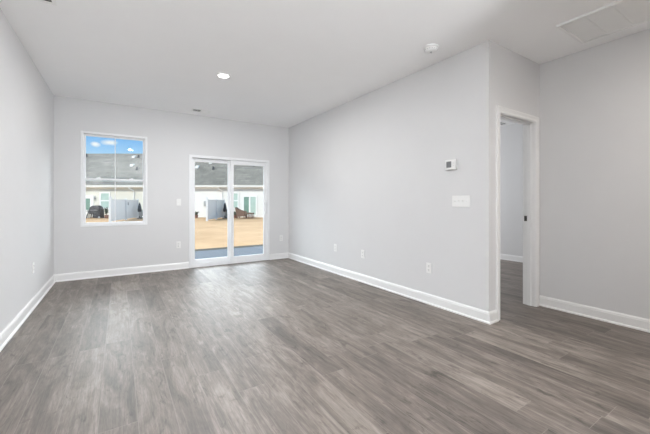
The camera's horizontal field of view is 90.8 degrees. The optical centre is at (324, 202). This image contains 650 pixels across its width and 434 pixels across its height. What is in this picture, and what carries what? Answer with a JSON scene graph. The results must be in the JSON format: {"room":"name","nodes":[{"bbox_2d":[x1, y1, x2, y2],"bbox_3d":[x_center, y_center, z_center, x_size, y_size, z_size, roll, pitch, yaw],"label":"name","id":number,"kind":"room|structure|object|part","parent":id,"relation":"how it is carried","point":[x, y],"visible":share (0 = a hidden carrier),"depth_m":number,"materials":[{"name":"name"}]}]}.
{"room":"empty living room","nodes":[
{"label":"empty living room","id":0,"kind":"room"},
{"bbox_2d":[0,8,53,332],"bbox_3d":[-1.162,-0.200,0.207,0.120,2.740,10.605,0,0,-33],"label":"wall","id":1,"kind":"structure","parent":0,"point":[26,100],"depth_m":3.18,"materials":[{"name":"grey paint"}]},
{"bbox_2d":[0,275,55,351],"bbox_3d":[-1.101,1.113,0.246,0.026,0.113,10.605,0,0,-33],"label":"baseboard","id":2,"kind":"structure","parent":1,"relation":"attached to","point":[15,324],"depth_m":3.16,"materials":[{"name":"white wood"}]},
{"bbox_2d":[54,95,288,273],"bbox_3d":[-0.765,-0.200,6.809,7.926,2.740,0.075,0,0,-33],"label":"wall","id":3,"kind":"structure","parent":0,"point":[172,137],"depth_m":5.40,"materials":[{"name":"grey paint"}]},
{"bbox_2d":[80,131,146,226],"bbox_3d":[-3.368,-0.358,5.153,0.889,1.463,0.118,0,0,-33],"label":"window","id":4,"kind":"structure","parent":3,"relation":"in","point":[83,134],"depth_m":5.08,"materials":[{"name":"white plastic"}]},
{"bbox_3d":[-3.359,-0.018,5.140,0.821,0.714,0.034,0,0,-33],"label":"sash","id":5,"kind":"part","parent":4,"relation":"part of","materials":[{"name":"clear glass"}]},
{"bbox_3d":[-3.379,-0.693,5.171,0.821,0.726,0.034,0,0,-33],"label":"sash","id":6,"kind":"part","parent":4,"relation":"part of","materials":[{"name":"clear glass"}]},
{"bbox_2d":[54,262,188,281],"bbox_3d":[-3.193,1.113,5.190,1.851,0.113,0.026,0,0,-33],"label":"baseboard","id":7,"kind":"structure","parent":3,"relation":"attached to","point":[183,265],"depth_m":5.12,"materials":[{"name":"white wood"}]},
{"bbox_2d":[176,199,180,205],"bbox_3d":[-2.555,-0.002,5.603,0.072,0.118,0.019,0,0,-33],"label":"light switch","id":8,"kind":"object","parent":3,"relation":"attached to","point":[178,201],"visible":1,"depth_m":5.60,"materials":[{"name":"white plastic"}]},
{"bbox_2d":[176,241,180,247],"bbox_3d":[-2.562,0.745,5.605,0.072,0.118,0.009,0,0,-33],"label":"wall outlet","id":9,"kind":"object","parent":3,"relation":"attached to","point":[178,244],"visible":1,"depth_m":5.60,"materials":[{"name":"white plastic"}]},
{"bbox_2d":[189,155,268,267],"bbox_3d":[-1.801,0.160,6.153,1.528,2.020,0.169,0,0,-33],"label":"door","id":10,"kind":"structure","parent":3,"relation":"in","point":[230,259],"depth_m":6.14,"materials":[{"name":"white plastic"}]},
{"bbox_3d":[-2.122,0.164,6.000,0.730,1.928,0.040,0,0,-33],"label":"fixed panel","id":11,"kind":"part","parent":10,"relation":"part of","materials":[{"name":"clear glass"}]},
{"bbox_3d":[-1.505,0.164,6.335,0.741,1.928,0.040,0,0,-33],"label":"sliding panel","id":12,"kind":"part","parent":10,"relation":"part of","materials":[{"name":"clear glass"}]},
{"bbox_2d":[269,253,287,259],"bbox_3d":[-0.943,1.113,6.635,0.433,0.113,0.026,0,0,-33],"label":"baseboard","id":13,"kind":"structure","parent":3,"relation":"attached to","point":[278,255],"depth_m":6.62,"materials":[{"name":"white wood"}]},
{"bbox_2d":[0,258,649,433],"bbox_3d":[2.121,1.230,2.317,7.926,0.120,10.905,0,0,-33],"label":"floor","id":14,"kind":"structure","parent":0,"point":[286,345],"depth_m":2.33,"materials":[{"name":"grey laminate"}]},
{"bbox_2d":[0,0,649,127],"bbox_3d":[2.121,-1.600,2.317,7.926,0.060,10.905,0,0,-33],"label":"ceiling","id":15,"kind":"structure","parent":0,"point":[289,63],"depth_m":3.19,"materials":[{"name":"white paint"}]},
{"bbox_2d":[36,0,56,5],"bbox_3d":[-2.240,-1.565,2.367,0.380,0.009,0.200,0,0,-33],"label":"ceiling vent","id":16,"kind":"object","parent":15,"relation":"in","point":[52,2],"visible":1,"depth_m":2.50,"materials":[{"name":"white metal"}]},
{"bbox_2d":[190,108,210,113],"bbox_3d":[-2.127,-1.564,5.498,0.310,0.012,0.170,0,0,-33],"label":"ceiling vent","id":17,"kind":"object","parent":15,"relation":"in","point":[192,109],"visible":1,"depth_m":5.48,"materials":[{"name":"white metal"}]},
{"bbox_2d":[216,73,230,78],"bbox_3d":[-1.256,-1.565,3.970,0.176,0.009,0.176,0,0,-33],"label":"recessed light","id":18,"kind":"object","parent":15,"relation":"in","point":[220,75],"visible":1,"depth_m":3.95,"materials":[{"name":"white plastic"}]},
{"bbox_2d":[423,44,437,53],"bbox_3d":[1.071,-1.543,3.244,0.144,0.054,0.144,0,0,29],"label":"smoke detector","id":19,"kind":"object","parent":15,"relation":"attached to","point":[430,48],"visible":1,"depth_m":3.21,"materials":[{"name":"white plastic"}]},
{"bbox_2d":[556,0,649,43],"bbox_3d":[2.583,-1.560,2.529,0.555,0.020,1.105,0,0,-33],"label":"ceiling vent","id":20,"kind":"object","parent":15,"relation":"in","point":[619,15],"visible":1,"depth_m":2.75,"materials":[{"name":"white metal"}]},
{"bbox_2d":[289,45,476,307],"bbox_3d":[0.427,-0.200,5.014,0.120,2.740,4.235,0,0,-33],"label":"wall","id":21,"kind":"structure","parent":0,"point":[367,172],"depth_m":4.12,"materials":[{"name":"grey paint"}]},
{"bbox_2d":[288,252,498,324],"bbox_3d":[0.455,1.113,4.946,0.145,0.113,4.381,0,0,-33],"label":"baseboard","id":22,"kind":"structure","parent":21,"relation":"attached to","point":[487,317],"depth_m":3.89,"materials":[{"name":"white wood"}]},
{"bbox_2d":[426,262,431,273],"bbox_3d":[1.198,0.758,3.696,0.009,0.118,0.072,0,0,-33],"label":"wall outlet","id":23,"kind":"object","parent":21,"relation":"attached to","point":[428,265],"visible":1,"depth_m":3.69,"materials":[{"name":"white plastic"}]},
{"bbox_2d":[445,159,457,169],"bbox_3d":[1.351,-0.402,3.436,0.032,0.108,0.144,0,0,-33],"label":"thermostat","id":24,"kind":"object","parent":21,"relation":"attached to","point":[452,164],"visible":1,"depth_m":3.42,"materials":[{"name":"white plastic"}]},
{"bbox_2d":[452,195,469,206],"bbox_3d":[1.420,-0.013,3.340,0.019,0.115,0.197,0,0,-33],"label":"light switch","id":25,"kind":"object","parent":21,"relation":"attached to","point":[463,200],"visible":1,"depth_m":3.33,"materials":[{"name":"white plastic"}]},
{"bbox_2d":[477,40,539,311],"bbox_3d":[3.232,-0.200,4.228,3.990,2.740,0.120,0,0,-33],"label":"wall","id":26,"kind":"structure","parent":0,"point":[506,78],"depth_m":3.16,"materials":[{"name":"grey paint"}]},
{"bbox_2d":[496,105,538,320],"bbox_3d":[2.014,0.105,3.446,0.859,2.129,0.156,0,0,-33],"label":"door frame","id":27,"kind":"structure","parent":26,"relation":"attached to","point":[530,123],"depth_m":3.60,"materials":[{"name":"white wood"}]},
{"bbox_2d":[500,123,522,256],"bbox_3d":[3.464,-0.200,6.966,0.120,2.740,4.235,0,0,-33],"label":"wall","id":28,"kind":"structure","parent":0,"point":[511,135],"depth_m":6.43,"materials":[{"name":"grey paint"}]},
{"bbox_2d":[500,254,522,262],"bbox_3d":[3.400,1.113,6.930,0.026,0.113,4.225,0,0,-33],"label":"baseboard","id":29,"kind":"structure","parent":28,"relation":"attached to","point":[502,256],"depth_m":6.41,"materials":[{"name":"white wood"}]},
{"bbox_2d":[540,28,649,318],"bbox_3d":[4.184,-0.200,1.054,0.120,2.740,6.250,0,0,-33],"label":"wall","id":30,"kind":"structure","parent":0,"point":[595,101],"depth_m":3.21,"materials":[{"name":"grey paint"}]},
{"bbox_2d":[539,295,649,332],"bbox_3d":[4.117,1.113,1.023,0.026,0.113,6.230,0,0,-33],"label":"baseboard","id":31,"kind":"structure","parent":30,"relation":"attached to","point":[634,322],"depth_m":3.20,"materials":[{"name":"white wood"}]},
{"label":"outside","id":32,"kind":"structure","parent":0,"visible":0},
{"bbox_2d":[86,217,262,248],"bbox_3d":[-21.813,1.440,43.197,130.000,0.300,83.735,0,0,-33],"label":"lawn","id":33,"kind":"structure","parent":32,"point":[212,233],"depth_m":14.16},
{"bbox_2d":[86,205,104,217],"bbox_3d":[-18.648,0.773,25.960,1.205,1.047,0.680,0,0,0],"label":"barbecue grill","id":34,"kind":"object","parent":33,"relation":"on","point":[97,211],"visible":0.97,"depth_m":25.73,"materials":[{"name":"grey paint"}]},
{"bbox_2d":[104,207,108,217],"bbox_3d":[-17.729,0.820,26.000,0.363,0.941,0.350,0,0,-18],"label":"potted shrub","id":35,"kind":"object","parent":33,"relation":"on","point":[105,209],"visible":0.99,"depth_m":25.93,"materials":[{"name":"green plant"}]},
{"bbox_2d":[109,196,138,221],"bbox_3d":[-14.454,0.455,23.250,0.150,1.670,6.521,0,0,-17],"label":"privacy fence","id":36,"kind":"object","parent":33,"relation":"on","point":[126,209],"visible":0.9,"depth_m":22.73,"materials":[{"name":"white plastic"}]},
{"bbox_3d":[-13.534,0.455,20.200,0.150,1.670,0.150,0,0,-17],"label":"post","id":37,"kind":"part","parent":36,"relation":"part of","materials":[{"name":"white plastic"}]},
{"bbox_3d":[-13.994,0.510,21.725,0.048,1.400,3.066,0,0,-17],"label":"fence panel","id":38,"kind":"part","parent":36,"relation":"part of","materials":[{"name":"white plastic"}]},
{"bbox_3d":[-14.913,0.510,24.775,0.048,1.400,3.066,0,0,-17],"label":"fence panel","id":39,"kind":"part","parent":36,"relation":"part of","materials":[{"name":"white plastic"}]},
{"bbox_2d":[136,202,141,218],"bbox_3d":[-14.804,0.650,25.600,0.440,1.280,0.440,0,0,0],"label":"umbrella","id":40,"kind":"object","parent":33,"relation":"on","point":[139,205],"visible":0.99,"depth_m":25.52,"materials":[{"name":"black fabric"}]},
{"bbox_2d":[86,154,262,216],"bbox_3d":[-15.724,-1.865,33.045,37.000,6.331,11.910,0,0,0],"label":"house","id":41,"kind":"structure","parent":33,"relation":"on","point":[210,178],"depth_m":27.68,"materials":[{"name":"beige"}]},
{"bbox_3d":[-20.320,0.296,27.483,0.429,1.518,0.025,0,0,0],"label":"pane","id":42,"kind":"part","parent":41,"relation":"part of","materials":[{"name":"green glass"}]},
{"bbox_3d":[-18.849,-0.475,27.483,0.678,0.576,0.025,0,0,0],"label":"pane","id":43,"kind":"part","parent":41,"relation":"part of","materials":[{"name":"green glass"}]},
{"bbox_3d":[-18.849,0.201,27.483,0.678,0.576,0.025,0,0,0],"label":"pane","id":44,"kind":"part","parent":41,"relation":"part of","materials":[{"name":"green glass"}]},
{"bbox_3d":[-6.729,0.296,27.483,0.420,1.518,0.025,0,0,0],"label":"pane","id":45,"kind":"part","parent":41,"relation":"part of","materials":[{"name":"green glass"}]},
{"bbox_3d":[-6.438,0.313,27.485,1.284,1.833,0.090,0,0,0],"label":"house patio door","id":46,"kind":"part","parent":41,"relation":"part of","materials":[{"name":"white glass"}]},
{"bbox_3d":[-6.159,0.296,27.483,0.446,1.518,0.025,0,0,0],"label":"pane","id":47,"kind":"part","parent":41,"relation":"part of","materials":[{"name":"green glass"}]},
{"bbox_2d":[206,197,224,220],"bbox_3d":[-8.212,0.455,24.200,0.150,1.670,4.557,0,0,-3],"label":"privacy fence","id":48,"kind":"object","parent":33,"relation":"on","point":[214,208],"visible":0.97,"depth_m":23.71,"materials":[{"name":"white plastic"}]},
{"bbox_3d":[-8.091,0.455,22.000,0.150,1.670,0.150,0,0,-3],"label":"post","id":49,"kind":"part","parent":48,"relation":"part of","materials":[{"name":"white plastic"}]},
{"bbox_3d":[-8.151,0.510,23.100,0.048,1.400,2.083,0,0,-3],"label":"fence panel","id":50,"kind":"part","parent":48,"relation":"part of","materials":[{"name":"white plastic"}]},
{"bbox_3d":[-8.273,0.510,25.300,0.048,1.400,2.083,0,0,-3],"label":"fence panel","id":51,"kind":"part","parent":48,"relation":"part of","materials":[{"name":"white plastic"}]},
{"bbox_2d":[223,203,226,217],"bbox_3d":[-8.079,0.650,25.900,0.440,1.280,0.440,0,0,0],"label":"umbrella","id":52,"kind":"object","parent":33,"relation":"on","point":[224,207],"visible":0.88,"depth_m":25.81,"materials":[{"name":"black fabric"}]},
{"bbox_2d":[195,246,262,258],"bbox_3d":[-2.907,1.323,7.021,6.500,0.135,2.444,0,0,-33],"label":"patio slab","id":53,"kind":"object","parent":33,"relation":"on","point":[247,250],"depth_m":8.02,"materials":[{"name":"concrete"}]},
{"bbox_2d":[195,244,262,250],"bbox_3d":[-3.682,1.302,8.228,6.660,0.077,0.415,0,0,-33],"label":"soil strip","id":54,"kind":"structure","parent":33,"relation":"on","point":[261,244],"depth_m":8.96,"materials":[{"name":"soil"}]},
{"bbox_2d":[235,207,246,218],"bbox_3d":[-6.734,0.840,25.600,0.810,0.900,0.760,0,0,0],"label":"lounge chair","id":55,"kind":"object","parent":33,"relation":"on","point":[239,212],"visible":0.83,"depth_m":25.25,"materials":[{"name":"brown wicker"}]},
{"bbox_3d":[-6.724,0.830,25.265,0.730,0.680,0.034,0,0,0],"label":"panel","id":56,"kind":"part","parent":55,"relation":"part of","materials":[{"name":"brown wicker"}]}
]}

